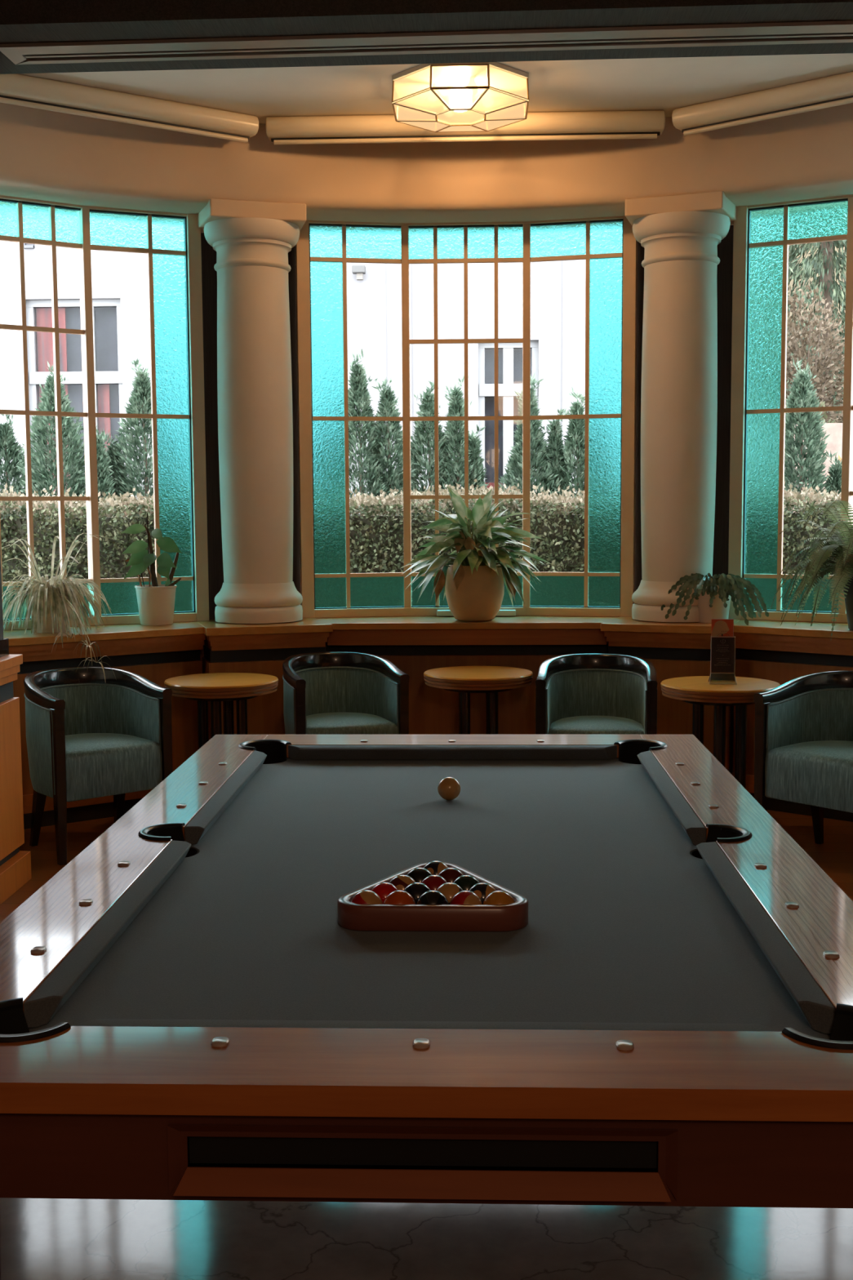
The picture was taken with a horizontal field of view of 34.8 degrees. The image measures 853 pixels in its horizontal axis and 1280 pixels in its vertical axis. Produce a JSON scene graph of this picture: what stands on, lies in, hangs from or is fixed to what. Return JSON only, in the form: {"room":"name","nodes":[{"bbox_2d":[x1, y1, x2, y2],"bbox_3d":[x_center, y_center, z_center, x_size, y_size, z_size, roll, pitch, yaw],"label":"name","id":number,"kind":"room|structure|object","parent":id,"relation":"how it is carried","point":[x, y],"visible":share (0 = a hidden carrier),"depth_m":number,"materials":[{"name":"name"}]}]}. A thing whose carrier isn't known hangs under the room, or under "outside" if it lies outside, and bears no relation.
{"room":"games hall","nodes":[
{"label":"games hall","id":0,"kind":"room"},
{"bbox_2d":[0,554,31,904],"bbox_3d":[-1.867,-0.245,0.647,0.192,3.340,9.400,0,6,2],"label":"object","id":1,"kind":"structure","parent":0,"point":[15,864],"depth_m":5.30,"materials":[{"name":"wood"}]},
{"bbox_2d":[35,307,111,493],"bbox_3d":[-4.189,-2.715,16.206,0.845,2.580,0.020,0,6,2],"label":"window","id":2,"kind":"structure","parent":0,"point":[44,315],"depth_m":16.14,"materials":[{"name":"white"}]},
{"bbox_2d":[8,634,205,829],"bbox_3d":[-1.814,0.423,6.572,1.600,0.865,0.505,-4,7,-35],"label":"wall","id":3,"kind":"structure","parent":0,"point":[157,660],"depth_m":6.55,"materials":[{"name":"red wood"}]},
{"bbox_2d":[3,621,204,646],"bbox_3d":[-1.841,-0.028,6.564,1.680,0.035,0.620,-4,7,-35],"label":"trim","id":4,"kind":"structure","parent":3,"relation":"on","point":[110,632],"depth_m":6.50,"materials":[{"name":"brown wood"}]},
{"bbox_2d":[1,533,115,679],"bbox_3d":[-1.734,-0.173,6.378,0.701,0.654,0.769,0,6,2],"label":"spider plant","id":5,"kind":"object","parent":4,"relation":"on","point":[51,604],"visible":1,"depth_m":6.36,"materials":[{"name":"green plant"}]},
{"bbox_2d":[121,513,182,625],"bbox_3d":[-1.387,-0.356,6.829,0.270,0.559,0.222,-4,7,-33],"label":"leaf plant","id":6,"kind":"object","parent":4,"relation":"on","point":[156,602],"visible":1,"depth_m":6.81,"materials":[{"name":"green plant"}]},
{"bbox_2d":[200,232,300,618],"bbox_3d":[-0.943,-1.143,7.175,0.563,2.055,0.120,-2,6,-16],"label":"wall","id":7,"kind":"structure","parent":0,"point":[209,275],"depth_m":7.10,"materials":[{"name":"paint"}]},
{"bbox_2d":[0,195,208,630],"bbox_3d":[-1.904,-1.091,6.542,1.776,2.085,0.198,-4,7,-35],"label":"window","id":8,"kind":"structure","parent":7,"relation":"in","point":[171,242],"depth_m":6.86,"materials":[{"name":"teal glass"}]},
{"bbox_2d":[295,215,637,617],"bbox_3d":[0.209,-1.164,7.157,1.776,2.085,0.197,0,6,2],"label":"window","id":9,"kind":"structure","parent":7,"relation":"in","point":[606,588],"depth_m":7.13,"materials":[{"name":"teal glass"}]},
{"bbox_2d":[201,632,329,739],"bbox_3d":[-0.846,0.375,7.021,0.600,0.862,0.525,-2,6,-16],"label":"wall","id":10,"kind":"structure","parent":0,"point":[263,654],"depth_m":6.77,"materials":[{"name":"red wood"}]},
{"bbox_2d":[0,102,852,222],"bbox_3d":[0.169,-2.275,6.143,6.629,0.384,2.267,0,6,2],"label":"wall","id":11,"kind":"structure","parent":0,"point":[46,155],"depth_m":6.59,"materials":[{"name":"beige paint"}]},
{"bbox_2d":[0,809,852,1279],"bbox_3d":[0.082,1.326,2.137,9.000,0.100,12.400,0,6,2],"label":"floor","id":12,"kind":"structure","parent":0,"point":[41,1238],"depth_m":2.77,"materials":[{"name":"brown stone"}]},
{"bbox_2d":[23,666,172,865],"bbox_3d":[-1.492,0.526,6.005,0.548,0.766,0.539,-5,7,-40],"label":"tub chair","id":13,"kind":"object","parent":12,"relation":"on","point":[89,735],"visible":0.94,"depth_m":5.92,"materials":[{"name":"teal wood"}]},
{"bbox_2d":[164,672,278,749],"bbox_3d":[-0.939,0.529,6.279,0.518,0.700,0.518,-4,7,-36],"label":"round table","id":14,"kind":"object","parent":12,"relation":"on","point":[215,688],"visible":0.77,"depth_m":6.17,"materials":[{"name":"brown wood"}]},
{"bbox_2d":[282,651,409,734],"bbox_3d":[-0.424,0.462,6.589,0.548,0.766,0.539,-2,6,-19],"label":"tub chair","id":15,"kind":"object","parent":12,"relation":"on","point":[326,692],"visible":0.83,"depth_m":6.63,"materials":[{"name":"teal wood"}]},
{"bbox_2d":[0,733,852,1279],"bbox_3d":[0.036,0.799,2.869,1.431,0.808,2.498,0,6,2],"label":"pool table","id":16,"kind":"object","parent":12,"relation":"on","point":[188,1011],"visible":1,"depth_m":1.99,"materials":[{"name":"grey fabric"}]},
{"bbox_2d":[23,840,191,1027],"bbox_3d":[-0.518,0.476,2.337,0.042,0.040,0.925,0,6,2],"label":"cushion","id":17,"kind":"object","parent":16,"relation":"on","point":[67,984],"depth_m":2.19,"materials":[{"name":"grey fabric"}]},
{"bbox_2d":[184,750,266,844],"bbox_3d":[-0.481,0.375,3.374,0.042,0.040,0.925,0,6,2],"label":"cushion","id":18,"kind":"object","parent":16,"relation":"on","point":[206,821],"depth_m":3.25,"materials":[{"name":"grey fabric"}]},
{"bbox_2d":[351,889,382,904],"bbox_3d":[-0.104,0.463,2.362,0.057,0.057,0.057,3,6,29],"label":"ball","id":19,"kind":"object","parent":16,"relation":"on","point":[365,896],"visible":0.42,"depth_m":2.35,"materials":[{"name":"plastic"}]},
{"bbox_2d":[370,882,398,904],"bbox_3d":[-0.074,0.458,2.410,0.057,0.057,0.057,-3,6,-22],"label":"ball","id":20,"kind":"object","parent":16,"relation":"on","point":[383,890],"visible":0.36,"depth_m":2.39,"materials":[{"name":"red plastic"}]},
{"bbox_2d":[383,889,415,904],"bbox_3d":[-0.047,0.463,2.360,0.057,0.057,0.057,3,6,28],"label":"ball","id":21,"kind":"object","parent":16,"relation":"on","point":[399,896],"visible":0.5,"depth_m":2.34,"materials":[{"name":"plastic"}]},
{"bbox_2d":[389,874,416,890],"bbox_3d":[-0.043,0.453,2.459,0.057,0.057,0.057,2,6,22],"label":"ball","id":22,"kind":"object","parent":16,"relation":"on","point":[401,882],"visible":0.29,"depth_m":2.44,"materials":[{"name":"plastic"}]},
{"bbox_2d":[403,882,431,904],"bbox_3d":[-0.016,0.458,2.408,0.057,0.057,0.057,5,8,44],"label":"ball","id":23,"kind":"object","parent":16,"relation":"on","point":[415,890],"visible":0.33,"depth_m":2.39,"materials":[{"name":"black plastic"}]},
{"bbox_2d":[406,867,432,882],"bbox_3d":[-0.013,0.448,2.507,0.057,0.057,0.057,-2,6,-17],"label":"ball","id":24,"kind":"object","parent":16,"relation":"on","point":[418,874],"visible":0.39,"depth_m":2.49,"materials":[{"name":"black plastic"}]},
{"bbox_2d":[189,1136,657,1168],"bbox_3d":[-0.001,0.600,1.765,0.561,0.036,0.267,0,6,2],"label":"tray","id":25,"kind":"object","parent":16,"relation":"on","point":[205,1152],"depth_m":1.63,"materials":[{"name":"black"}]},
{"bbox_2d":[71,1018,782,1031],"bbox_3d":[-0.004,0.525,1.795,0.942,0.040,0.042,0,6,2],"label":"cushion","id":26,"kind":"object","parent":16,"relation":"on","point":[108,1024],"depth_m":1.78,"materials":[{"name":"grey fabric"}]},
{"bbox_2d":[337,862,528,931],"bbox_3d":[0.014,0.460,2.458,0.330,0.042,0.300,0,6,2],"label":"rack","id":27,"kind":"object","parent":16,"relation":"on","point":[351,916],"visible":0.73,"depth_m":2.31,"materials":[{"name":"red wood"}]},
{"bbox_2d":[416,889,448,904],"bbox_3d":[0.011,0.463,2.358,0.057,0.057,0.057,4,7,39],"label":"ball","id":28,"kind":"object","parent":16,"relation":"on","point":[429,897],"visible":0.43,"depth_m":2.34,"materials":[{"name":"black plastic"}]},
{"bbox_2d":[421,875,447,890],"bbox_3d":[0.014,0.453,2.457,0.057,0.057,0.057,-3,6,-22],"label":"ball","id":29,"kind":"object","parent":16,"relation":"on","point":[433,882],"visible":0.41,"depth_m":2.44,"materials":[{"name":"red plastic"}]},
{"bbox_2d":[423,860,448,875],"bbox_3d":[0.018,0.443,2.556,0.057,0.057,0.057,2,6,27],"label":"ball","id":30,"kind":"object","parent":16,"relation":"on","point":[435,867],"visible":0.23,"depth_m":2.54,"materials":[{"name":"black plastic"}]},
{"bbox_2d":[437,777,461,799],"bbox_3d":[0.056,0.366,3.351,0.057,0.057,0.057,0,6,2],"label":"cue ball","id":31,"kind":"object","parent":16,"relation":"on","point":[449,788],"visible":1,"depth_m":3.33,"materials":[{"name":"brown"}]},
{"bbox_2d":[435,882,463,904],"bbox_3d":[0.041,0.458,2.406,0.057,0.057,0.057,2,6,24],"label":"ball","id":32,"kind":"object","parent":16,"relation":"on","point":[449,890],"visible":0.39,"depth_m":2.39,"materials":[{"name":"orange plastic"}]},
{"bbox_2d":[437,867,463,882],"bbox_3d":[0.045,0.448,2.505,0.057,0.057,0.057,2,6,24],"label":"ball","id":33,"kind":"object","parent":16,"relation":"on","point":[450,874],"visible":0.37,"depth_m":2.49,"materials":[{"name":"red plastic"}]},
{"bbox_2d":[288,745,617,759],"bbox_3d":[0.072,0.323,3.877,0.942,0.040,0.042,0,6,2],"label":"cushion","id":34,"kind":"object","parent":16,"relation":"on","point":[295,752],"depth_m":3.87,"materials":[{"name":"grey fabric"}]},
{"bbox_2d":[449,890,482,904],"bbox_3d":[0.068,0.462,2.355,0.057,0.057,0.058,2,6,27],"label":"ball","id":35,"kind":"object","parent":16,"relation":"on","point":[463,897],"visible":0.35,"depth_m":2.34,"materials":[{"name":"red plastic"}]},
{"bbox_2d":[453,875,479,890],"bbox_3d":[0.072,0.453,2.455,0.057,0.057,0.057,5,8,43],"label":"ball","id":36,"kind":"object","parent":16,"relation":"on","point":[465,882],"visible":0.34,"depth_m":2.44,"materials":[{"name":"plastic"}]},
{"bbox_2d":[468,882,496,904],"bbox_3d":[0.099,0.457,2.404,0.057,0.057,0.057,3,6,27],"label":"ball","id":37,"kind":"object","parent":16,"relation":"on","point":[482,890],"visible":0.2,"depth_m":2.39,"materials":[{"name":"black plastic"}]},
{"bbox_2d":[483,890,515,904],"bbox_3d":[0.126,0.462,2.353,0.057,0.057,0.057,-4,7,-34],"label":"ball","id":38,"kind":"object","parent":16,"relation":"on","point":[496,897],"visible":0.44,"depth_m":2.34,"materials":[{"name":"plastic"}]},
{"bbox_2d":[637,751,706,845],"bbox_3d":[0.587,0.372,3.334,0.042,0.040,0.925,0,6,2],"label":"cushion","id":39,"kind":"object","parent":16,"relation":"on","point":[683,818],"depth_m":3.21,"materials":[{"name":"grey fabric"}]},
{"bbox_2d":[696,841,835,1034],"bbox_3d":[0.549,0.473,2.298,0.042,0.040,0.925,0,6,2],"label":"cushion","id":40,"kind":"object","parent":16,"relation":"on","point":[802,995],"depth_m":2.15,"materials":[{"name":"grey fabric"}]},
{"bbox_2d":[423,666,533,734],"bbox_3d":[0.248,0.500,6.494,0.518,0.700,0.518,0,6,-1],"label":"round table","id":41,"kind":"object","parent":12,"relation":"on","point":[464,680],"visible":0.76,"depth_m":6.38,"materials":[{"name":"brown wood"}]},
{"bbox_2d":[535,653,657,734],"bbox_3d":[0.805,0.470,6.429,0.548,0.766,0.539,0,6,8],"label":"tub chair","id":42,"kind":"object","parent":12,"relation":"on","point":[584,693],"visible":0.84,"depth_m":6.52,"materials":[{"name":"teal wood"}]},
{"bbox_2d":[660,675,780,789],"bbox_3d":[1.299,0.538,6.037,0.518,0.700,0.518,-4,7,-34],"label":"round table","id":43,"kind":"object","parent":12,"relation":"on","point":[697,691],"visible":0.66,"depth_m":5.92,"materials":[{"name":"brown wood"}]},
{"bbox_2d":[708,635,737,684],"bbox_3d":[1.304,0.087,5.983,0.120,0.206,0.080,0,6,8],"label":"menu stand","id":44,"kind":"object","parent":43,"relation":"on","point":[714,677],"visible":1,"depth_m":6.01,"materials":[{"name":"clear plastic"}]},
{"bbox_2d":[711,618,733,671],"bbox_3d":[1.301,0.024,5.981,0.095,0.234,0.003,0,6,8],"label":"flyer","id":45,"kind":"object","parent":44,"relation":"in","point":[721,628],"visible":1,"depth_m":5.97,"materials":[{"name":"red paper"}]},
{"bbox_2d":[711,620,729,636],"bbox_3d":[1.292,-0.050,5.974,0.077,0.072,0.001,0,6,8],"label":"picture","id":46,"kind":"object","parent":45,"relation":"on","point":[721,625],"depth_m":5.97},
{"bbox_2d":[711,637,734,671],"bbox_3d":[1.302,0.066,5.976,0.096,0.152,0.002,0,6,8],"label":"menu card","id":47,"kind":"object","parent":44,"relation":"in","point":[722,648],"visible":1,"depth_m":5.98,"materials":[{"name":"grey paper"}]},
{"bbox_2d":[753,671,852,844],"bbox_3d":[1.752,0.536,5.685,0.539,0.766,0.548,-5,7,-42],"label":"tub chair","id":48,"kind":"object","parent":12,"relation":"on","point":[803,744],"visible":0.97,"depth_m":5.69,"materials":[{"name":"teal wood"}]},
{"bbox_2d":[17,53,852,124],"bbox_3d":[0.060,-2.147,1.800,9.000,0.200,12.400,0,6,2],"label":"ceiling","id":49,"kind":"structure","parent":0,"point":[666,84],"depth_m":5.99,"materials":[{"name":"beige paint"}]},
{"bbox_2d":[0,73,258,142],"bbox_3d":[-1.607,-2.380,5.974,1.890,0.119,0.135,-4,7,-34],"label":"roller blind","id":50,"kind":"object","parent":49,"relation":"attached to","point":[15,89],"visible":1,"depth_m":6.10,"materials":[{"name":"beige"}]},
{"bbox_2d":[0,0,852,74],"bbox_3d":[0.097,-2.220,4.722,4.000,0.260,0.510,0,6,3],"label":"ceiling beam","id":51,"kind":"structure","parent":49,"relation":"attached to","point":[21,21],"depth_m":4.56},
{"bbox_2d":[0,20,852,64],"bbox_3d":[0.248,-2.087,4.742,3.500,0.013,0.183,0,6,3],"label":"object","id":52,"kind":"object","parent":51,"relation":"attached to","point":[820,32],"visible":1,"depth_m":4.74,"materials":[{"name":"metal"}]},
{"bbox_2d":[391,62,528,132],"bbox_3d":[0.151,-2.382,6.016,0.596,0.145,0.666,0,6,2],"label":"ceiling lamp","id":53,"kind":"object","parent":49,"relation":"attached to","point":[477,96],"visible":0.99,"depth_m":5.83,"materials":[{"name":"beige glass"}]},
{"bbox_2d":[265,110,665,144],"bbox_3d":[0.181,-2.442,6.494,1.890,0.119,0.135,0,6,2],"label":"roller blind","id":54,"kind":"object","parent":49,"relation":"attached to","point":[626,124],"visible":0.95,"depth_m":6.46,"materials":[{"name":"beige"}]},
{"bbox_2d":[671,71,852,135],"bbox_3d":[1.927,-2.390,5.844,1.890,0.119,0.135,4,7,39],"label":"roller blind","id":55,"kind":"object","parent":49,"relation":"attached to","point":[837,90],"visible":1,"depth_m":6.12,"materials":[{"name":"beige"}]},
{"bbox_2d":[325,629,608,734],"bbox_3d":[0.214,0.354,7.167,1.600,0.862,0.495,0,6,2],"label":"wall","id":56,"kind":"structure","parent":0,"point":[432,710],"depth_m":6.96,"materials":[{"name":"red wood"}]},
{"bbox_2d":[200,641,736,772],"bbox_3d":[0.188,0.427,6.446,6.611,0.855,2.166,0,6,2],"label":"wall","id":57,"kind":"structure","parent":0,"point":[202,655],"depth_m":6.95,"materials":[{"name":"red wood"}]},
{"bbox_2d":[195,617,333,635],"bbox_3d":[-0.860,-0.078,7.016,0.630,0.040,0.645,-2,6,-16],"label":"trim","id":58,"kind":"structure","parent":57,"relation":"on","point":[211,627],"depth_m":6.74,"materials":[{"name":"brown wood"}]},
{"bbox_2d":[197,198,306,623],"bbox_3d":[-0.874,-1.131,6.946,0.546,2.070,0.505,-2,6,-16],"label":"column","id":59,"kind":"structure","parent":58,"relation":"on","point":[252,241],"depth_m":6.78,"materials":[{"name":"beige paint"}]},
{"bbox_2d":[316,615,617,630],"bbox_3d":[0.212,-0.099,7.161,1.680,0.035,0.620,0,6,2],"label":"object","id":60,"kind":"structure","parent":57,"relation":"on","point":[517,622],"depth_m":6.87,"materials":[{"name":"brown wood"}]},
{"bbox_2d":[402,486,552,621],"bbox_3d":[0.233,-0.442,6.936,0.748,0.689,0.656,2,6,20],"label":"plant","id":61,"kind":"object","parent":60,"relation":"on","point":[472,580],"visible":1,"depth_m":6.87,"materials":[{"name":"green plant"}]},
{"bbox_2d":[600,616,741,634],"bbox_3d":[1.271,-0.084,6.938,0.630,0.040,0.645,2,6,20],"label":"trim","id":62,"kind":"structure","parent":57,"relation":"on","point":[621,624],"depth_m":6.68,"materials":[{"name":"brown wood"}]},
{"bbox_2d":[625,191,737,622],"bbox_3d":[1.274,-1.137,6.867,0.546,2.070,0.505,2,6,20],"label":"column","id":63,"kind":"structure","parent":62,"relation":"on","point":[680,236],"depth_m":6.70,"materials":[{"name":"beige paint"}]},
{"bbox_2d":[733,619,852,639],"bbox_3d":[2.217,-0.040,6.415,1.680,0.035,0.620,4,7,39],"label":"trim","id":64,"kind":"structure","parent":57,"relation":"on","point":[802,628],"depth_m":6.49,"materials":[{"name":"brown wood"}]},
{"bbox_2d":[661,573,768,625],"bbox_3d":[1.418,-0.202,6.724,0.520,0.271,0.277,0,6,-1],"label":"fern","id":65,"kind":"object","parent":64,"relation":"on","point":[713,593],"visible":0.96,"depth_m":6.68,"materials":[{"name":"green plant"}]},
{"bbox_2d":[770,500,852,639],"bbox_3d":[1.984,-0.320,6.152,0.810,0.623,0.685,0,6,7],"label":"fern","id":66,"kind":"object","parent":64,"relation":"on","point":[839,549],"visible":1,"depth_m":6.24,"materials":[{"name":"green plant"}]},
{"bbox_2d":[604,631,734,773],"bbox_3d":[1.260,0.369,6.944,0.600,0.862,0.525,2,6,20],"label":"wall","id":67,"kind":"structure","parent":0,"point":[673,655],"depth_m":6.70,"materials":[{"name":"red wood"}]},
{"bbox_2d":[635,225,733,591],"bbox_3d":[1.360,-1.150,7.091,0.563,2.055,0.120,2,6,20],"label":"wall","id":68,"kind":"structure","parent":0,"point":[725,249],"depth_m":7.00,"materials":[{"name":"paint"}]},
{"bbox_2d":[728,194,852,622],"bbox_3d":[2.272,-1.103,6.389,1.776,2.085,0.197,4,7,39],"label":"window","id":69,"kind":"structure","parent":68,"relation":"in","point":[763,233],"depth_m":6.79,"materials":[{"name":"teal glass"}]},
{"bbox_2d":[695,585,731,623],"bbox_3d":[1.423,-0.182,6.767,0.196,0.189,0.196,0,6,2],"label":"pot","id":70,"kind":"object","parent":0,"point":[718,611],"depth_m":6.69,"materials":[{"name":"beige ceramic"}]},
{"bbox_2d":[731,632,852,822],"bbox_3d":[2.193,0.412,6.425,1.600,0.865,0.505,4,7,39],"label":"wall","id":71,"kind":"structure","parent":0,"point":[780,659],"depth_m":6.54,"materials":[{"name":"red wood"}]},
{"bbox_2d":[844,575,852,630],"bbox_3d":[2.052,-0.171,6.303,0.236,0.249,0.236,0,6,2],"label":"pot","id":72,"kind":"object","parent":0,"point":[849,599],"depth_m":6.27,"materials":[{"name":"grey plastic"}]},
{"label":"outside","id":73,"kind":"structure","parent":0,"visible":0},
{"bbox_3d":[1.885,-0.597,24.153,30.000,0.150,31.700,0,6,2],"label":"ground","id":74,"kind":"structure","parent":73,"visible":0},
{"bbox_2d":[0,408,51,517],"bbox_3d":[-3.626,-0.708,11.744,1.738,2.540,1.307,0,6,8],"label":"conifer","id":75,"kind":"object","parent":74,"relation":"on","point":[10,450],"visible":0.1,"depth_m":11.56,"materials":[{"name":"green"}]},
{"bbox_2d":[15,361,120,517],"bbox_3d":[-3.124,-0.870,11.427,1.674,2.918,1.421,-2,6,-19],"label":"conifer","id":76,"kind":"object","parent":74,"relation":"on","point":[73,464],"visible":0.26,"depth_m":11.31,"materials":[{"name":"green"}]},
{"bbox_2d":[100,357,153,517],"bbox_3d":[-2.405,-0.890,11.591,1.668,2.917,1.154,0,6,2],"label":"conifer","id":77,"kind":"object","parent":74,"relation":"on","point":[140,400],"visible":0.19,"depth_m":11.47,"materials":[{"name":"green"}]},
{"bbox_2d":[0,240,586,515],"bbox_3d":[-4.105,-2.988,19.941,14.350,5.500,8.050,0,6,2],"label":"house","id":78,"kind":"structure","parent":74,"relation":"on","point":[119,280],"depth_m":15.80,"materials":[{"name":"grey paint"}]},
{"bbox_2d":[351,265,365,279],"bbox_3d":[-0.775,-4.213,15.609,0.150,0.152,0.140,0,6,2],"label":"floodlight","id":79,"kind":"object","parent":78,"relation":"attached to","point":[359,270],"visible":1,"depth_m":15.54,"materials":[{"name":"grey plastic"}]},
{"bbox_2d":[347,348,415,515],"bbox_3d":[-0.416,-0.918,11.350,1.456,2.994,1.010,1,6,11],"label":"conifer","id":80,"kind":"object","parent":74,"relation":"on","point":[378,459],"visible":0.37,"depth_m":11.23,"materials":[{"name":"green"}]},
{"bbox_2d":[0,477,841,582],"bbox_3d":[-0.070,-0.268,10.282,11.378,1.902,1.142,0,6,2],"label":"clipped hedge","id":81,"kind":"object","parent":74,"relation":"on","point":[375,539],"visible":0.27,"depth_m":9.89,"materials":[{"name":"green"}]},
{"bbox_2d":[402,375,489,515],"bbox_3d":[0.115,-0.842,11.617,1.377,2.784,1.004,0,6,2],"label":"conifer","id":82,"kind":"object","parent":74,"relation":"on","point":[449,470],"visible":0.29,"depth_m":11.44,"materials":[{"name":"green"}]},
{"bbox_2d":[492,373,576,515],"bbox_3d":[0.925,-0.831,11.411,1.131,2.791,0.956,3,6,28],"label":"conifer","id":83,"kind":"object","parent":74,"relation":"on","point":[544,456],"visible":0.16,"depth_m":11.27,"materials":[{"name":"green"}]},
{"bbox_2d":[544,387,585,513],"bbox_3d":[1.272,-0.777,11.416,1.125,2.678,0.870,2,6,22],"label":"conifer","id":84,"kind":"object","parent":74,"relation":"on","point":[575,442],"visible":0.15,"depth_m":11.24,"materials":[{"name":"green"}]},
{"bbox_2d":[785,393,835,422],"bbox_3d":[4.735,-1.576,17.268,1.225,3.114,1.236,2,6,21],"label":"shrub","id":85,"kind":"object","parent":74,"relation":"on","point":[822,404],"visible":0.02,"depth_m":17.00,"materials":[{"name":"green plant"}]},
{"bbox_2d":[783,357,842,512],"bbox_3d":[3.200,-0.912,11.470,1.436,2.914,1.253,3,6,31],"label":"conifer","id":86,"kind":"object","parent":74,"relation":"on","point":[811,468],"visible":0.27,"depth_m":11.32,"materials":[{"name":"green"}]},
{"bbox_2d":[790,422,843,512],"bbox_3d":[5.852,-1.251,16.405,4.500,2.700,0.300,0,6,2],"label":"wall","id":87,"kind":"structure","parent":74,"relation":"on","point":[834,441],"depth_m":16.18,"materials":[{"name":"paint"}]},
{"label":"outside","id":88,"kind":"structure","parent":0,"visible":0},
{"bbox_2d":[786,244,846,422],"bbox_3d":[11.469,-7.108,24.025,16.000,13.412,16.000,0,6,2],"label":"hillside","id":89,"kind":"structure","parent":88,"point":[808,254],"depth_m":25.80,"materials":[{"name":"plant"}]},
{"bbox_2d":[786,279,844,422],"bbox_3d":[5.468,-3.484,19.960,1.653,3.573,1.650,2,6,22],"label":"bare shrub","id":90,"kind":"object","parent":89,"relation":"on","point":[800,353],"visible":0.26,"depth_m":19.63,"materials":[{"name":"brown plant"}]},
{"bbox_2d":[786,240,847,422],"bbox_3d":[6.703,-6.656,22.856,4.422,8.300,4.430,5,7,42],"label":"tree","id":91,"kind":"object","parent":89,"relation":"on","point":[826,255],"visible":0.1,"depth_m":22.64,"materials":[{"name":"brown"}]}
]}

